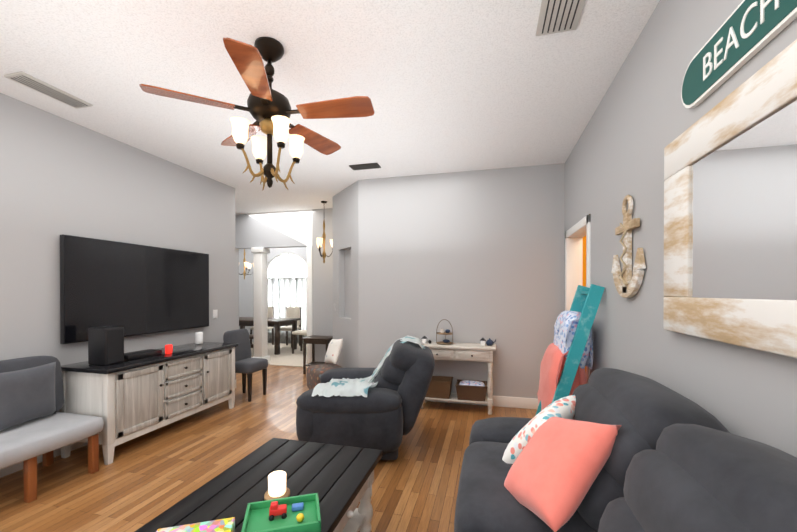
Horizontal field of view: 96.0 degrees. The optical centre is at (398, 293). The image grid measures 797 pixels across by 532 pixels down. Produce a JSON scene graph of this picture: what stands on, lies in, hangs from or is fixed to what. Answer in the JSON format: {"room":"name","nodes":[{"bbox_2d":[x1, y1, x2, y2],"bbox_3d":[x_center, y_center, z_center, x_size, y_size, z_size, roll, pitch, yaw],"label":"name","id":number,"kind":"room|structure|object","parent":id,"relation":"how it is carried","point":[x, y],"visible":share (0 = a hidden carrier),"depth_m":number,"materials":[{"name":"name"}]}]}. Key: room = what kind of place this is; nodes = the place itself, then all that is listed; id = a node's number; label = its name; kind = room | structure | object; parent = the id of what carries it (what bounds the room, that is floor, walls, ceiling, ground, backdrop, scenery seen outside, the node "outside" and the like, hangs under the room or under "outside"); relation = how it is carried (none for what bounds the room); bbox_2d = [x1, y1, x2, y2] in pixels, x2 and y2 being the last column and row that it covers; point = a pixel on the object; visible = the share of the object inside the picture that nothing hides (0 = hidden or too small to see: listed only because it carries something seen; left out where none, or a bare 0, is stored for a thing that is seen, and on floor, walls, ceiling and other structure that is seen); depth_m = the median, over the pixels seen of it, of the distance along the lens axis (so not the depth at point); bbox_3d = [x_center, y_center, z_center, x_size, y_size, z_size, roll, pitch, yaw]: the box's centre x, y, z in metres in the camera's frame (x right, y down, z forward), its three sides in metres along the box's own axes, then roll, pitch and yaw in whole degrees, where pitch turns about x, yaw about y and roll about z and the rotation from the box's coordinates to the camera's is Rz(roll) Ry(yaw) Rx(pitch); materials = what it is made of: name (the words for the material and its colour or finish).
{"room":"living room","nodes":[
{"label":"living room","id":0,"kind":"room"},
{"bbox_2d":[0,93,235,411],"bbox_3d":[-3.360,-0.063,1.835,0.140,2.950,7.180,0,0,14],"label":"wall","id":1,"kind":"structure","parent":0,"point":[59,176],"depth_m":3.27,"materials":[{"name":"grey paint"}]},
{"bbox_2d":[0,379,235,477],"bbox_3d":[-3.285,1.347,1.825,0.015,0.130,7.180,0,0,14],"label":"baseboard","id":2,"kind":"structure","parent":1,"relation":"attached to","point":[19,466],"depth_m":2.97,"materials":[{"name":"white wood"}]},
{"bbox_2d":[60,234,208,343],"bbox_3d":[-2.722,-0.045,3.912,0.071,0.950,1.660,0,0,14],"label":"tv","id":3,"kind":"object","parent":1,"relation":"attached to","point":[133,289],"visible":0.94,"depth_m":3.66,"materials":[{"name":"black plastic"}]},
{"bbox_2d":[213,310,217,318],"bbox_3d":[-2.503,0.273,4.901,0.012,0.120,0.080,0,0,14],"label":"switch plate","id":4,"kind":"object","parent":1,"relation":"attached to","point":[215,313],"visible":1,"depth_m":4.90,"materials":[{"name":"white plastic"}]},
{"bbox_2d":[0,365,536,531],"bbox_3d":[-1.875,1.450,3.748,10.800,0.100,12.000,0,0,14],"label":"floor","id":5,"kind":"structure","parent":0,"point":[139,482],"depth_m":2.87,"materials":[{"name":"brown wood"}]},
{"bbox_2d":[0,355,103,502],"bbox_3d":[-2.765,0.950,2.443,0.644,0.917,1.080,0,0,14],"label":"bench","id":6,"kind":"object","parent":5,"relation":"on","point":[34,423],"visible":1,"depth_m":2.62,"materials":[{"name":"grey fabric"}]},
{"bbox_2d":[0,362,55,430],"bbox_3d":[-2.762,0.752,2.648,0.163,0.420,0.453,0,0,14],"label":"pillow","id":7,"kind":"object","parent":6,"relation":"on","point":[27,396],"depth_m":2.62,"materials":[{"name":"grey fabric"}]},
{"bbox_2d":[59,342,237,464],"bbox_3d":[-2.438,1.006,3.733,0.586,0.790,1.570,0,0,14],"label":"tv console","id":8,"kind":"object","parent":5,"relation":"on","point":[126,400],"visible":0.96,"depth_m":3.28,"materials":[{"name":"white wood"}]},
{"bbox_2d":[88,326,123,365],"bbox_3d":[-2.577,0.453,3.166,0.204,0.320,0.170,0,0,14],"label":"speaker","id":9,"kind":"object","parent":8,"relation":"on","point":[105,345],"visible":1,"depth_m":3.10},
{"bbox_2d":[124,349,161,359],"bbox_3d":[-2.526,0.588,3.495,0.170,0.045,0.360,0,0,14],"label":"soundbar","id":10,"kind":"object","parent":8,"relation":"on","point":[139,354],"visible":0.79,"depth_m":3.47,"materials":[{"name":"black plastic"}]},
{"bbox_2d":[165,344,172,353],"bbox_3d":[-2.356,0.565,3.678,0.066,0.090,0.066,0,0,14],"label":"candle holder","id":11,"kind":"object","parent":8,"relation":"on","point":[168,348],"visible":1,"depth_m":3.65,"materials":[{"name":"red glass"}]},
{"bbox_2d":[195,332,202,343],"bbox_3d":[-2.436,0.535,4.379,0.086,0.142,0.086,0,0,14],"label":"smart speaker","id":12,"kind":"object","parent":8,"relation":"on","point":[198,337],"visible":1,"depth_m":4.34},
{"bbox_2d":[223,329,267,401],"bbox_3d":[-2.055,0.939,4.853,0.434,0.910,0.420,0,0,14],"label":"chair","id":13,"kind":"object","parent":5,"relation":"on","point":[246,363],"visible":0.69,"depth_m":4.80,"materials":[{"name":"black fabric"}]},
{"bbox_2d":[134,438,381,531],"bbox_3d":[-0.626,1.183,1.638,0.754,0.460,1.330,0,0,14],"label":"coffee table","id":14,"kind":"object","parent":5,"relation":"on","point":[339,479],"visible":0.65,"depth_m":1.84,"materials":[{"name":"black wood"}]},
{"bbox_2d":[156,517,234,531],"bbox_3d":[-0.742,0.918,1.259,0.270,0.074,0.270,0,0,-16],"label":"game box","id":15,"kind":"object","parent":14,"relation":"on","point":[224,525],"visible":1,"depth_m":1.36,"materials":[{"name":"multicoloured cardboard"}]},
{"bbox_2d":[264,471,289,499],"bbox_3d":[-0.571,0.901,1.690,0.116,0.102,0.116,0,0,14],"label":"candle","id":16,"kind":"object","parent":14,"relation":"on","point":[277,488],"visible":0.96,"depth_m":1.66,"materials":[{"name":"white wax"}]},
{"bbox_2d":[241,493,320,531],"bbox_3d":[-0.484,0.917,1.503,0.300,0.072,0.220,0,0,-16],"label":"tray","id":17,"kind":"object","parent":14,"relation":"on","point":[300,513],"visible":1,"depth_m":1.50,"materials":[{"name":"green plastic"}]},
{"bbox_2d":[251,342,306,366],"bbox_3d":[-2.971,1.365,8.472,5.150,0.012,2.700,0,0,14],"label":"carpet floor","id":18,"kind":"structure","parent":5,"relation":"on","point":[285,357],"depth_m":7.83,"materials":[{"name":"beige carpet"}]},
{"bbox_2d":[249,334,253,356],"bbox_3d":[-3.562,1.135,7.868,1.350,0.480,0.360,0,0,14],"label":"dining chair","id":19,"kind":"object","parent":18,"relation":"on","point":[251,336],"visible":0.1,"depth_m":7.59,"materials":[{"name":"brown wood"}]},
{"bbox_2d":[250,307,273,344],"bbox_3d":[-3.580,0.851,9.421,0.460,1.030,0.465,0,0,14],"label":"dining chair","id":20,"kind":"object","parent":18,"relation":"on","point":[270,312],"visible":0.19,"depth_m":9.54,"materials":[{"name":"beige fabric"}]},
{"bbox_2d":[239,317,300,354],"bbox_3d":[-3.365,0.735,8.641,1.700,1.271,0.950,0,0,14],"label":"dining table","id":21,"kind":"object","parent":18,"relation":"on","point":[276,323],"visible":0.38,"depth_m":8.25,"materials":[{"name":"brown wood"}]},
{"bbox_2d":[280,307,300,347],"bbox_3d":[-2.805,0.852,9.224,0.460,1.030,0.465,0,0,14],"label":"dining chair","id":22,"kind":"object","parent":18,"relation":"on","point":[293,312],"visible":0.6,"depth_m":9.35,"materials":[{"name":"beige fabric"}]},
{"bbox_2d":[292,330,306,353],"bbox_3d":[-2.181,0.857,8.341,0.465,1.030,0.460,0,0,14],"label":"dining chair","id":23,"kind":"object","parent":18,"relation":"on","point":[301,333],"visible":0.23,"depth_m":8.19,"materials":[{"name":"beige fabric"}]},
{"bbox_2d":[251,246,312,367],"bbox_3d":[-2.199,0.241,6.892,1.280,2.280,0.250,0,0,14],"label":"column","id":24,"kind":"structure","parent":5,"relation":"on","point":[260,289],"depth_m":6.92,"materials":[{"name":"white"}]},
{"bbox_2d":[301,335,332,373],"bbox_3d":[-1.381,1.070,6.302,0.500,0.630,0.400,0,0,14],"label":"side table","id":25,"kind":"object","parent":5,"relation":"on","point":[313,340],"visible":0.67,"depth_m":6.18,"materials":[{"name":"brown wood"}]},
{"bbox_2d":[306,339,342,389],"bbox_3d":[-0.974,0.999,4.939,0.460,0.788,0.660,0,0,-30],"label":"chair","id":26,"kind":"object","parent":5,"relation":"on","point":[314,373],"visible":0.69,"depth_m":4.87,"materials":[{"name":"brown fabric"}]},
{"bbox_2d":[325,339,342,363],"bbox_3d":[-0.901,0.793,4.982,0.324,0.377,0.369,0,0,14],"label":"pillow","id":27,"kind":"object","parent":26,"relation":"on","point":[335,345],"depth_m":4.88,"materials":[{"name":"white fabric"}]},
{"bbox_2d":[296,335,434,459],"bbox_3d":[-0.287,0.900,3.398,1.297,0.942,1.236,0,0,14],"label":"recliner","id":28,"kind":"object","parent":5,"relation":"on","point":[379,407],"visible":0.94,"depth_m":2.91,"materials":[{"name":"grey fabric"}]},
{"bbox_2d":[312,335,424,396],"bbox_3d":[-0.259,0.655,3.310,1.001,0.449,1.055,0,0,14],"label":"throw","id":29,"kind":"object","parent":28,"relation":"on","point":[399,373],"depth_m":3.08,"materials":[{"name":"white fabric"}]},
{"bbox_2d":[421,319,495,414],"bbox_3d":[0.701,0.854,4.380,0.950,1.084,0.368,0,0,14],"label":"console table","id":30,"kind":"object","parent":5,"relation":"on","point":[468,391],"visible":0.75,"depth_m":4.25,"materials":[{"name":"grey wood"}]},
{"bbox_2d":[425,376,452,398],"bbox_3d":[0.477,1.149,4.438,0.373,0.211,0.278,0,0,14],"label":"basket","id":31,"kind":"object","parent":30,"relation":"on","point":[440,387],"depth_m":4.32,"materials":[{"name":"brown wicker"}]},
{"bbox_2d":[455,379,486,401],"bbox_3d":[0.884,1.155,4.334,0.373,0.200,0.278,0,0,14],"label":"basket","id":32,"kind":"object","parent":30,"relation":"on","point":[467,390],"depth_m":4.23,"materials":[{"name":"wicker"}]},
{"bbox_2d":[535,284,604,415],"bbox_3d":[1.413,0.669,3.168,0.526,1.496,0.842,0,0,14],"label":"blanket ladder","id":33,"kind":"object","parent":5,"relation":"on","point":[567,357],"visible":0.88,"depth_m":2.88,"materials":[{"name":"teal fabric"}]},
{"bbox_2d":[454,368,796,531],"bbox_3d":[0.676,0.882,1.270,0.985,1.007,2.290,0,0,14],"label":"sofa","id":34,"kind":"object","parent":5,"relation":"on","point":[609,450],"visible":1,"depth_m":1.28,"materials":[{"name":"grey fabric"}]},
{"bbox_2d":[239,247,306,343],"bbox_3d":[-2.568,-0.112,9.764,5.290,2.950,0.140,0,0,14],"label":"wall","id":35,"kind":"structure","parent":0,"point":[246,305],"depth_m":10.10,"materials":[{"name":"grey paint"}]},
{"bbox_2d":[267,253,306,317],"bbox_3d":[-3.026,-0.037,9.850,1.580,2.300,0.140,0,0,14],"label":"arched window","id":36,"kind":"structure","parent":35,"relation":"in","point":[282,265],"depth_m":9.90,"materials":[{"name":"white glass"}]},
{"bbox_2d":[268,277,306,343],"bbox_3d":[-3.061,0.443,9.717,1.980,1.781,0.070,0,0,14],"label":"panels","id":37,"kind":"object","parent":35,"relation":"hanging from","point":[285,292],"visible":0.38,"depth_m":9.71,"materials":[{"name":"white fabric"}]},
{"bbox_2d":[235,208,331,361],"bbox_3d":[-3.262,-0.096,7.155,5.230,2.950,0.140,0,0,14],"label":"wall","id":38,"kind":"structure","parent":0,"point":[284,229],"depth_m":6.69,"materials":[{"name":"grey paint"}]},
{"bbox_2d":[0,0,659,213],"bbox_3d":[-1.875,-1.599,3.729,10.800,0.100,12.000,0,0,14],"label":"ceiling","id":39,"kind":"structure","parent":0,"point":[447,86],"depth_m":2.53,"materials":[{"name":"paint"}]},
{"bbox_2d":[4,71,92,108],"bbox_3d":[-2.636,-1.536,2.725,0.180,0.014,0.460,0,0,14],"label":"ceiling vent","id":40,"kind":"object","parent":39,"relation":"in","point":[36,84],"visible":1,"depth_m":2.68,"materials":[{"name":"grey metal"}]},
{"bbox_2d":[239,249,250,279],"bbox_3d":[-3.769,-0.965,8.763,0.553,1.229,0.554,0,0,14],"label":"dining chandelier","id":41,"kind":"object","parent":39,"relation":"hanging from","point":[247,264],"visible":0.58,"depth_m":8.74,"materials":[{"name":"brown metal"}]},
{"bbox_2d":[139,37,374,190],"bbox_3d":[-0.765,-1.100,2.236,1.249,0.879,1.276,0,0,14],"label":"ceiling fan","id":42,"kind":"object","parent":39,"relation":"hanging from","point":[268,108],"visible":1,"depth_m":2.15,"materials":[{"name":"brown wood"}]},
{"bbox_2d":[316,201,332,262],"bbox_3d":[-1.267,-1.038,6.037,0.364,1.049,0.329,0,0,14],"label":"chandelier","id":43,"kind":"object","parent":39,"relation":"hanging from","point":[319,244],"visible":0.92,"depth_m":6.06,"materials":[{"name":"brown metal"}]},
{"bbox_2d":[349,163,380,169],"bbox_3d":[-0.406,-1.546,4.356,0.360,0.014,0.160,0,0,14],"label":"ceiling vent","id":44,"kind":"object","parent":39,"relation":"in","point":[365,166],"visible":1,"depth_m":4.33,"materials":[{"name":"grey metal"}]},
{"bbox_2d":[536,0,585,35],"bbox_3d":[0.880,-1.531,1.946,0.220,0.014,0.320,0,0,14],"label":"ceiling vent","id":45,"kind":"object","parent":39,"relation":"in","point":[556,16],"visible":0.98,"depth_m":1.97,"materials":[{"name":"grey metal"}]},
{"bbox_2d":[332,208,332,335],"bbox_3d":[-0.904,-0.089,6.102,0.140,2.950,0.720,0,0,14],"label":"wall","id":46,"kind":"structure","parent":0,"point":[332,208],"depth_m":6.56,"materials":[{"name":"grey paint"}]},
{"bbox_2d":[333,181,358,367],"bbox_3d":[-0.743,-0.085,5.374,0.140,2.950,1.004,0,0,-31],"label":"wall","id":47,"kind":"structure","parent":0,"point":[345,269],"depth_m":5.35,"materials":[{"name":"grey paint"}]},
{"bbox_2d":[358,163,564,398],"bbox_3d":[0.731,-0.080,4.655,2.600,2.950,0.140,0,0,14],"label":"wall","id":48,"kind":"structure","parent":0,"point":[475,256],"depth_m":4.54,"materials":[{"name":"grey paint"}]},
{"bbox_2d":[427,396,538,408],"bbox_3d":[0.712,1.330,4.589,2.600,0.130,0.015,0,0,14],"label":"baseboard","id":49,"kind":"structure","parent":48,"relation":"attached to","point":[516,402],"depth_m":4.41,"materials":[{"name":"white wood"}]},
{"bbox_2d":[582,236,585,370],"bbox_3d":[3.176,-0.082,4.900,1.740,2.950,0.140,0,0,14],"label":"wall","id":50,"kind":"structure","parent":0,"point":[584,265],"depth_m":4.97,"materials":[{"name":"orange paint"}]},
{"bbox_2d":[564,0,796,456],"bbox_3d":[1.165,-0.056,0.799,0.140,2.950,7.400,0,0,14],"label":"wall","id":51,"kind":"structure","parent":0,"point":[642,117],"depth_m":1.91,"materials":[{"name":"grey paint"}]},
{"bbox_2d":[565,214,590,383],"bbox_3d":[1.888,0.344,3.651,0.170,2.115,1.030,0,0,14],"label":"door frame","id":52,"kind":"structure","parent":51,"relation":"attached to","point":[576,233],"depth_m":4.06,"materials":[{"name":"white wood"}]},
{"bbox_2d":[611,195,645,297],"bbox_3d":[1.438,-0.300,2.266,0.043,0.648,0.499,0,0,14],"label":"art","id":53,"kind":"object","parent":51,"relation":"attached to","point":[627,284],"visible":0.96,"depth_m":2.23,"materials":[{"name":"beige wood"}]},
{"bbox_2d":[663,39,796,357],"bbox_3d":[1.125,-0.263,1.025,0.045,0.880,1.460,0,0,14],"label":"mirror","id":54,"kind":"object","parent":51,"relation":"attached to","point":[730,218],"visible":1,"depth_m":1.22,"materials":[{"name":"white mirror"}]},
{"bbox_2d":[681,0,796,107],"bbox_3d":[1.135,-0.900,1.034,0.026,0.205,1.210,0,0,14],"label":"sign","id":55,"kind":"object","parent":51,"relation":"attached to","point":[745,32],"visible":1,"depth_m":1.27,"materials":[{"name":"green"}]}
]}

